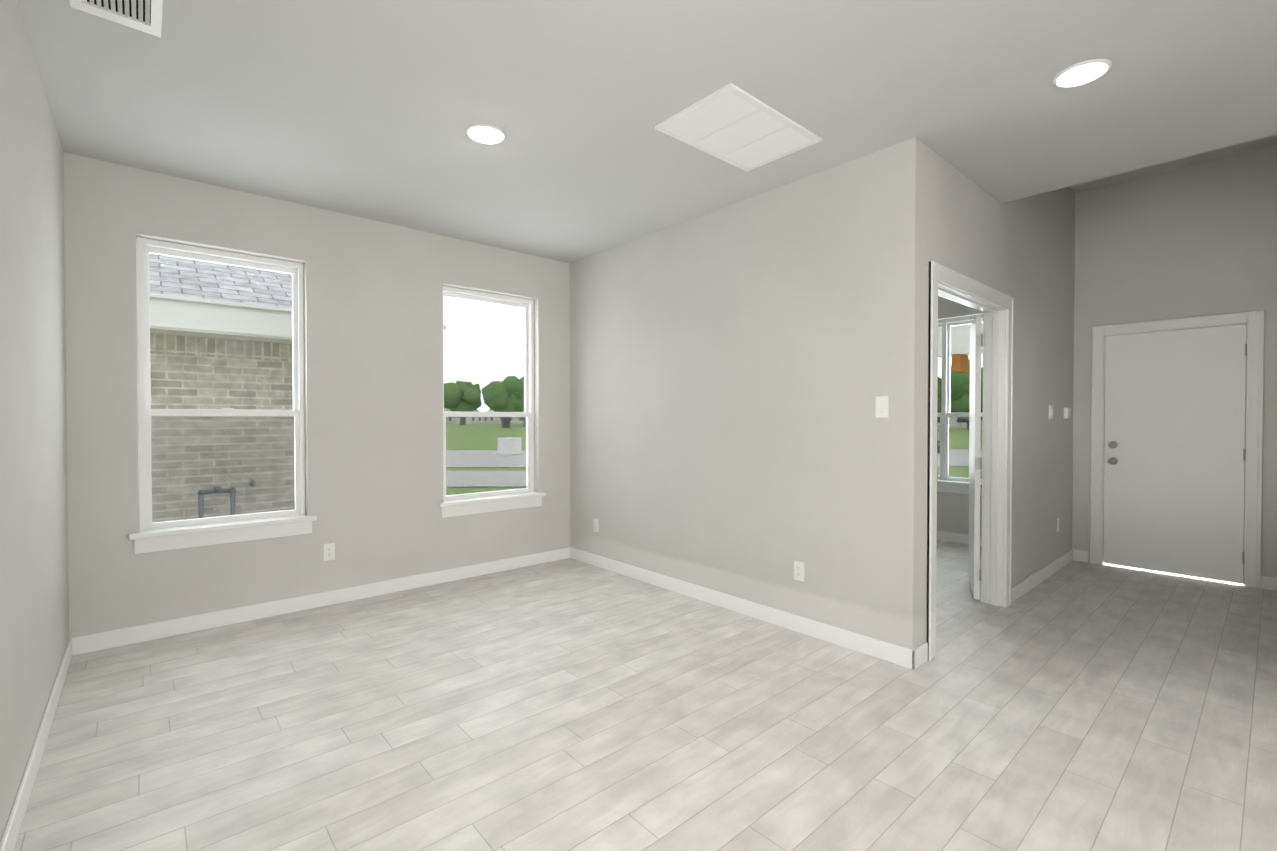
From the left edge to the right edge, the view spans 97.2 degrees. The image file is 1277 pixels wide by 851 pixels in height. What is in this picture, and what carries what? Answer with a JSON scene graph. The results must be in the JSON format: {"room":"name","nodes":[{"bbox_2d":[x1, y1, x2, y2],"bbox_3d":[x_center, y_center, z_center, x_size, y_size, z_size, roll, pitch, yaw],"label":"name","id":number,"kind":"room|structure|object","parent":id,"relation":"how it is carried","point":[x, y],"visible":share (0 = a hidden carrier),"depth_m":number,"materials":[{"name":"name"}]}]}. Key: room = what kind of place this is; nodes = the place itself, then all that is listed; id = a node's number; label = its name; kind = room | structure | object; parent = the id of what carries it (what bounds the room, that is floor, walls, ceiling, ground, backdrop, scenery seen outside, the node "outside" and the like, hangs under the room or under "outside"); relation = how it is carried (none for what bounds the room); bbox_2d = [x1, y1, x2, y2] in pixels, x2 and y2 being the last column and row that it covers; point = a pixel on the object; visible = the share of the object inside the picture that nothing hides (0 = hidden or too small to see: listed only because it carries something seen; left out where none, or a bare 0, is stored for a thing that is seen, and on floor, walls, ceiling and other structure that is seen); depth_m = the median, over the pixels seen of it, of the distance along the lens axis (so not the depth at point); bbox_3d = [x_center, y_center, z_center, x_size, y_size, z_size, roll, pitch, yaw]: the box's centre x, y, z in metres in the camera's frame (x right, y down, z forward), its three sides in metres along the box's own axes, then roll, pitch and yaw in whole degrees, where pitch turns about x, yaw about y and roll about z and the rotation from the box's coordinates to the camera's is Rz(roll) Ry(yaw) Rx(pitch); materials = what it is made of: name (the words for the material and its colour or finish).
{"room":"empty living room","nodes":[
{"label":"empty living room","id":0,"kind":"room"},
{"bbox_2d":[0,0,68,841],"bbox_3d":[-0.477,-0.133,-0.026,0.120,2.860,8.120,-1,1,-41],"label":"wall","id":1,"kind":"structure","parent":0,"point":[34,608],"depth_m":2.06,"materials":[{"name":"grey paint"}]},
{"bbox_2d":[0,638,72,850],"bbox_3d":[-0.466,1.245,0.079,0.013,0.100,8.000,-1,1,-41],"label":"baseboard","id":2,"kind":"structure","parent":1,"relation":"attached to","point":[14,822],"depth_m":2.01,"materials":[{"name":"white wood"}]},
{"bbox_2d":[63,152,569,637],"bbox_3d":[-0.629,-0.198,5.393,7.050,2.860,0.220,-1,1,-41],"label":"wall","id":3,"kind":"structure","parent":0,"point":[373,353],"depth_m":3.88,"materials":[{"name":"grey paint"}]},
{"bbox_2d":[137,237,304,530],"bbox_3d":[-2.650,-0.229,3.625,0.856,1.761,0.085,-1,1,-41],"label":"window","id":4,"kind":"structure","parent":3,"relation":"in","point":[145,248],"depth_m":3.59,"materials":[{"name":"white plastic"}]},
{"bbox_2d":[128,515,316,553],"bbox_3d":[-2.585,0.678,3.561,0.950,0.120,0.133,-1,1,-41],"label":"window sill","id":5,"kind":"structure","parent":3,"relation":"attached to","point":[161,539],"depth_m":3.49,"materials":[{"name":"white wood"}]},
{"bbox_2d":[71,547,569,655],"bbox_3d":[-1.871,1.197,4.162,3.298,0.100,0.013,-1,1,-41],"label":"baseboard","id":6,"kind":"structure","parent":3,"relation":"attached to","point":[88,643],"depth_m":3.75,"materials":[{"name":"white wood"}]},
{"bbox_2d":[324,543,334,560],"bbox_3d":[-2.151,0.880,3.916,0.070,0.115,0.008,-1,1,-41],"label":"electrical outlet","id":7,"kind":"object","parent":3,"relation":"attached to","point":[329,551],"visible":1,"depth_m":3.92,"materials":[{"name":"white plastic"}]},
{"bbox_2d":[442,286,533,500],"bbox_3d":[-1.295,-0.244,4.817,0.866,1.761,0.085,-1,1,-41],"label":"window","id":8,"kind":"structure","parent":3,"relation":"in","point":[527,305],"depth_m":4.89,"materials":[{"name":"white plastic"}]},
{"bbox_2d":[438,492,545,517],"bbox_3d":[-1.229,0.664,4.753,0.960,0.120,0.133,-1,1,-41],"label":"window sill","id":9,"kind":"structure","parent":3,"relation":"attached to","point":[461,507],"depth_m":4.69,"materials":[{"name":"white wood"}]},
{"bbox_2d":[14,540,1276,850],"bbox_3d":[2.053,1.343,2.363,7.050,0.150,8.340,-1,1,-41],"label":"floor","id":10,"kind":"structure","parent":0,"point":[568,704],"depth_m":2.36,"materials":[{"name":"grey tile"}]},
{"bbox_2d":[18,0,1276,262],"bbox_3d":[1.195,-1.827,1.570,4.765,0.730,8.340,-1,1,-41],"label":"ceiling","id":11,"kind":"structure","parent":0,"point":[370,108],"depth_m":2.51,"materials":[{"name":"white paint"}]},
{"bbox_2d":[69,0,162,37],"bbox_3d":[-1.786,-1.461,1.923,0.240,0.012,0.300,-1,1,-41],"label":"ceiling vent","id":12,"kind":"object","parent":11,"relation":"in","point":[145,16],"visible":0.9,"depth_m":1.98,"materials":[{"name":"white plastic"}]},
{"bbox_2d":[466,124,505,143],"bbox_3d":[-0.773,-1.473,2.854,0.196,0.009,0.196,-1,1,-41],"label":"recessed light","id":13,"kind":"object","parent":11,"relation":"in","point":[485,134],"visible":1,"depth_m":2.85,"materials":[{"name":"white plastic"}]},
{"bbox_2d":[655,83,821,170],"bbox_3d":[0.512,-1.472,2.839,0.730,0.012,0.480,-1,1,-41],"label":"ceiling vent","id":14,"kind":"object","parent":11,"relation":"in","point":[733,124],"visible":1,"depth_m":2.79,"materials":[{"name":"white plastic"}]},
{"bbox_2d":[1052,58,1111,87],"bbox_3d":[1.852,-1.467,2.353,0.196,0.009,0.196,-1,1,-41],"label":"recessed light","id":15,"kind":"object","parent":11,"relation":"in","point":[1082,73],"visible":1,"depth_m":2.35,"materials":[{"name":"white plastic"}]},
{"bbox_2d":[570,137,924,649],"bbox_3d":[0.437,-0.183,4.110,0.120,2.860,3.116,-1,1,-41],"label":"wall","id":16,"kind":"structure","parent":0,"point":[736,368],"depth_m":3.56,"materials":[{"name":"grey paint"}]},
{"bbox_2d":[594,518,598,531],"bbox_3d":[-0.373,0.877,4.947,0.008,0.115,0.070,-1,1,-41],"label":"electrical outlet","id":17,"kind":"object","parent":16,"relation":"attached to","point":[596,525],"visible":1,"depth_m":4.94,"materials":[{"name":"white plastic"}]},
{"bbox_2d":[570,547,914,669],"bbox_3d":[0.392,1.198,4.078,0.013,0.100,3.129,-1,1,-41],"label":"baseboard","id":18,"kind":"structure","parent":16,"relation":"attached to","point":[883,650],"depth_m":3.59,"materials":[{"name":"white wood"}]},
{"bbox_2d":[794,560,803,581],"bbox_3d":[0.974,0.884,3.416,0.008,0.115,0.070,-1,1,-41],"label":"electrical outlet","id":19,"kind":"object","parent":16,"relation":"attached to","point":[798,570],"visible":1,"depth_m":3.41,"materials":[{"name":"white plastic"}]},
{"bbox_2d":[875,396,888,417],"bbox_3d":[1.306,-0.100,3.024,0.010,0.115,0.070,-1,1,-41],"label":"light switch","id":20,"kind":"object","parent":16,"relation":"attached to","point":[881,406],"visible":1,"depth_m":3.02,"materials":[{"name":"white plastic"}]},
{"bbox_2d":[922,145,1074,643],"bbox_3d":[2.707,-0.488,4.108,3.292,3.470,0.120,-1,1,-41],"label":"wall","id":21,"kind":"structure","parent":0,"point":[1021,251],"depth_m":4.23,"materials":[{"name":"grey paint"}]},
{"bbox_2d":[912,642,927,669],"bbox_3d":[1.480,1.211,2.961,0.173,0.100,0.013,-1,1,-41],"label":"baseboard","id":22,"kind":"structure","parent":21,"relation":"attached to","point":[920,655],"depth_m":2.95,"materials":[{"name":"white wood"}]},
{"bbox_2d":[926,261,1013,660],"bbox_3d":[2.025,0.186,3.516,1.382,2.136,0.168,-1,1,-41],"label":"door frame","id":23,"kind":"structure","parent":21,"relation":"attached to","point":[942,274],"depth_m":3.87,"materials":[{"name":"white wood"}]},
{"bbox_2d":[968,315,982,598],"bbox_3d":[2.543,0.225,4.248,0.046,2.018,0.600,0,1,27],"label":"door","id":24,"kind":"structure","parent":21,"relation":"in","point":[975,459],"depth_m":4.00,"materials":[{"name":"white paint"}]},
{"bbox_2d":[1011,549,1072,602],"bbox_3d":[3.289,1.192,4.551,1.861,0.100,0.013,-1,1,-41],"label":"baseboard","id":25,"kind":"structure","parent":21,"relation":"attached to","point":[1023,587],"depth_m":4.44,"materials":[{"name":"white wood"}]},
{"bbox_2d":[1049,405,1052,418],"bbox_3d":[3.401,-0.109,4.636,0.115,0.115,0.010,-1,1,-41],"label":"light switch","id":26,"kind":"object","parent":21,"relation":"attached to","point":[1050,411],"visible":0.98,"depth_m":4.62,"materials":[{"name":"white plastic"}]},
{"bbox_2d":[1057,517,1059,531],"bbox_3d":[3.603,0.849,4.827,0.070,0.115,0.008,-1,1,-41],"label":"outlet","id":27,"kind":"object","parent":21,"relation":"attached to","point":[1058,524],"visible":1,"depth_m":4.81,"materials":[{"name":"white plastic"}]},
{"bbox_2d":[1064,408,1070,418],"bbox_3d":[3.776,-0.108,4.951,0.130,0.100,0.032,-1,1,-41],"label":"keypad","id":28,"kind":"object","parent":21,"relation":"attached to","point":[1067,413],"visible":0.98,"depth_m":4.92,"materials":[{"name":"white plastic"}]},
{"bbox_2d":[937,145,1276,577],"bbox_3d":[4.689,-0.492,4.514,0.220,3.470,8.120,-1,1,-41],"label":"wall","id":29,"kind":"structure","parent":0,"point":[1197,240],"depth_m":4.64,"materials":[{"name":"grey paint"}]},
{"bbox_2d":[937,320,943,479],"bbox_3d":[3.046,-0.263,6.396,0.085,1.761,0.823,-1,1,-41],"label":"room window","id":30,"kind":"structure","parent":29,"relation":"in","point":[941,414],"depth_m":6.08,"materials":[{"name":"white plastic"}]},
{"bbox_2d":[937,530,981,545],"bbox_3d":[2.910,1.170,6.381,0.013,0.100,2.996,-1,1,-41],"label":"baseboard","id":31,"kind":"structure","parent":29,"relation":"attached to","point":[953,537],"depth_m":5.91,"materials":[{"name":"white wood"}]},
{"bbox_2d":[937,480,981,495],"bbox_3d":[3.244,0.648,6.033,0.133,0.120,1.740,-1,1,-41],"label":"window sill","id":32,"kind":"structure","parent":29,"relation":"attached to","point":[958,487],"depth_m":5.90,"materials":[{"name":"white wood"}]},
{"bbox_2d":[943,315,982,482],"bbox_3d":[3.590,-0.255,5.778,0.085,1.761,0.823,-1,1,-41],"label":"room window","id":33,"kind":"structure","parent":29,"relation":"in","point":[948,323],"depth_m":6.04,"materials":[{"name":"clear glass"}]},
{"bbox_2d":[1073,549,1088,561],"bbox_3d":[4.019,1.185,5.120,0.013,0.100,0.122,-1,1,-41],"label":"baseboard","id":34,"kind":"structure","parent":29,"relation":"attached to","point":[1081,555],"depth_m":5.11,"materials":[{"name":"white wood"}]},
{"bbox_2d":[1104,563,1242,584],"bbox_3d":[4.427,1.235,4.698,0.018,0.010,0.845,-1,1,-41],"label":"front door threshold sill","id":35,"kind":"structure","parent":29,"relation":"attached to","point":[1175,574],"depth_m":4.66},
{"bbox_2d":[1103,324,1246,583],"bbox_3d":[4.405,0.221,4.664,0.116,2.015,0.852,-1,1,-41],"label":"front door","id":36,"kind":"structure","parent":29,"relation":"in","point":[1174,455],"depth_m":4.64,"materials":[{"name":"white paint"}]},
{"bbox_2d":[1090,310,1263,588],"bbox_3d":[4.484,0.180,4.737,0.244,2.119,1.031,-1,1,-41],"label":"door frame","id":37,"kind":"structure","parent":29,"relation":"attached to","point":[1254,320],"depth_m":4.37,"materials":[{"name":"white wood"}]},
{"bbox_2d":[1261,576,1276,590],"bbox_3d":[5.973,1.212,2.898,0.013,0.100,3.727,-1,1,-41],"label":"baseboard","id":38,"kind":"structure","parent":29,"relation":"attached to","point":[1268,583],"depth_m":4.26,"materials":[{"name":"white wood"}]},
{"bbox_2d":[1069,134,1276,192],"bbox_3d":[4.903,-2.146,2.688,2.285,0.120,5.124,-1,1,-41],"label":"ceiling","id":39,"kind":"structure","parent":0,"point":[1252,145],"depth_m":4.53,"materials":[{"name":"white paint"}]},
{"label":"outside","id":40,"kind":"structure","parent":0,"visible":0},
{"bbox_2d":[446,423,981,494],"bbox_3d":[-24.837,-0.990,217.025,550.000,0.001,650.000,-1,1,-41],"label":"lawn","id":41,"kind":"structure","parent":40,"point":[479,426],"depth_m":39.57,"materials":[{"name":"green plant"}]},
{"bbox_2d":[136,242,446,530],"bbox_3d":[-11.583,-0.813,4.061,17.610,4.718,7.940,-1,1,-41],"label":"neighbouring house","id":42,"kind":"structure","parent":41,"relation":"on","point":[160,353],"depth_m":5.75,"materials":[{"name":"brick"}]},
{"bbox_2d":[444,381,481,424],"bbox_3d":[-45.023,-5.260,143.113,11.267,12.364,11.070,-1,1,-41],"label":"tree","id":43,"kind":"object","parent":41,"relation":"on","point":[454,394],"depth_m":140.22,"materials":[{"name":"green plant"}]},
{"bbox_2d":[444,408,483,423],"bbox_3d":[-61.268,-3.644,190.274,11.800,5.940,14.800,0,1,24],"label":"house","id":44,"kind":"structure","parent":41,"relation":"on","point":[470,418],"depth_m":186.86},
{"bbox_2d":[446,471,525,486],"bbox_3d":[-10.646,1.394,14.901,30.868,0.001,26.767,-1,1,-41],"label":"sidewalk","id":45,"kind":"structure","parent":41,"relation":"on","point":[468,478],"depth_m":14.81,"materials":[{"name":"concrete"}]},
{"bbox_2d":[481,376,523,427],"bbox_3d":[-23.141,-3.719,97.072,7.917,9.914,5.980,-1,1,-41],"label":"tree","id":46,"kind":"object","parent":41,"relation":"on","point":[506,392],"depth_m":95.42,"materials":[{"name":"green plant"}]},
{"bbox_2d":[484,409,522,422],"bbox_3d":[-50.512,-3.931,214.383,11.800,5.940,14.800,0,1,24],"label":"house","id":47,"kind":"structure","parent":41,"relation":"on","point":[489,420],"depth_m":208.68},
{"bbox_2d":[497,437,522,454],"bbox_3d":[-5.686,0.900,24.852,0.760,0.720,1.000,0,1,21],"label":"utility pedestal","id":48,"kind":"object","parent":41,"relation":"on","point":[512,442],"depth_m":24.50,"materials":[{"name":"white metal"}]},
{"bbox_2d":[517,400,525,426],"bbox_3d":[-22.341,-3.541,109.921,7.258,9.124,7.143,-1,1,-41],"label":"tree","id":49,"kind":"object","parent":41,"relation":"on","point":[522,409],"depth_m":107.37,"materials":[{"name":"green plant"}]},
{"bbox_2d":[937,378,941,422],"bbox_3d":[41.746,-3.181,80.410,7.739,8.707,7.830,-1,1,-41],"label":"tree","id":50,"kind":"object","parent":41,"relation":"on","point":[939,402],"depth_m":77.07,"materials":[{"name":"green plant"}]},
{"bbox_2d":[937,412,982,427],"bbox_3d":[63.693,-2.396,105.756,10.800,5.460,13.800,-1,1,-41],"label":"house","id":51,"kind":"structure","parent":41,"relation":"on","point":[955,423],"depth_m":104.02,"materials":[{"name":"white"}]},
{"bbox_2d":[938,323,982,372],"bbox_3d":[4.722,0.033,7.027,0.280,2.880,5.000,-1,1,-41],"label":"porch","id":52,"kind":"object","parent":41,"relation":"on","point":[962,335],"depth_m":7.42,"materials":[{"name":"white paint"}]},
{"bbox_2d":[939,360,982,428],"bbox_3d":[45.718,-3.972,76.814,9.364,10.307,8.433,-1,1,-41],"label":"tree","id":53,"kind":"object","parent":41,"relation":"on","point":[961,378],"depth_m":74.53,"materials":[{"name":"green plant"}]},
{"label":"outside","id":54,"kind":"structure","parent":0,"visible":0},
{"bbox_2d":[446,449,981,466],"bbox_3d":[-9.083,1.299,23.267,63.908,0.001,55.677,-1,1,-41],"label":"street","id":55,"kind":"structure","parent":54,"point":[510,458],"depth_m":22.34,"materials":[{"name":"grey asphalt"}]}
]}

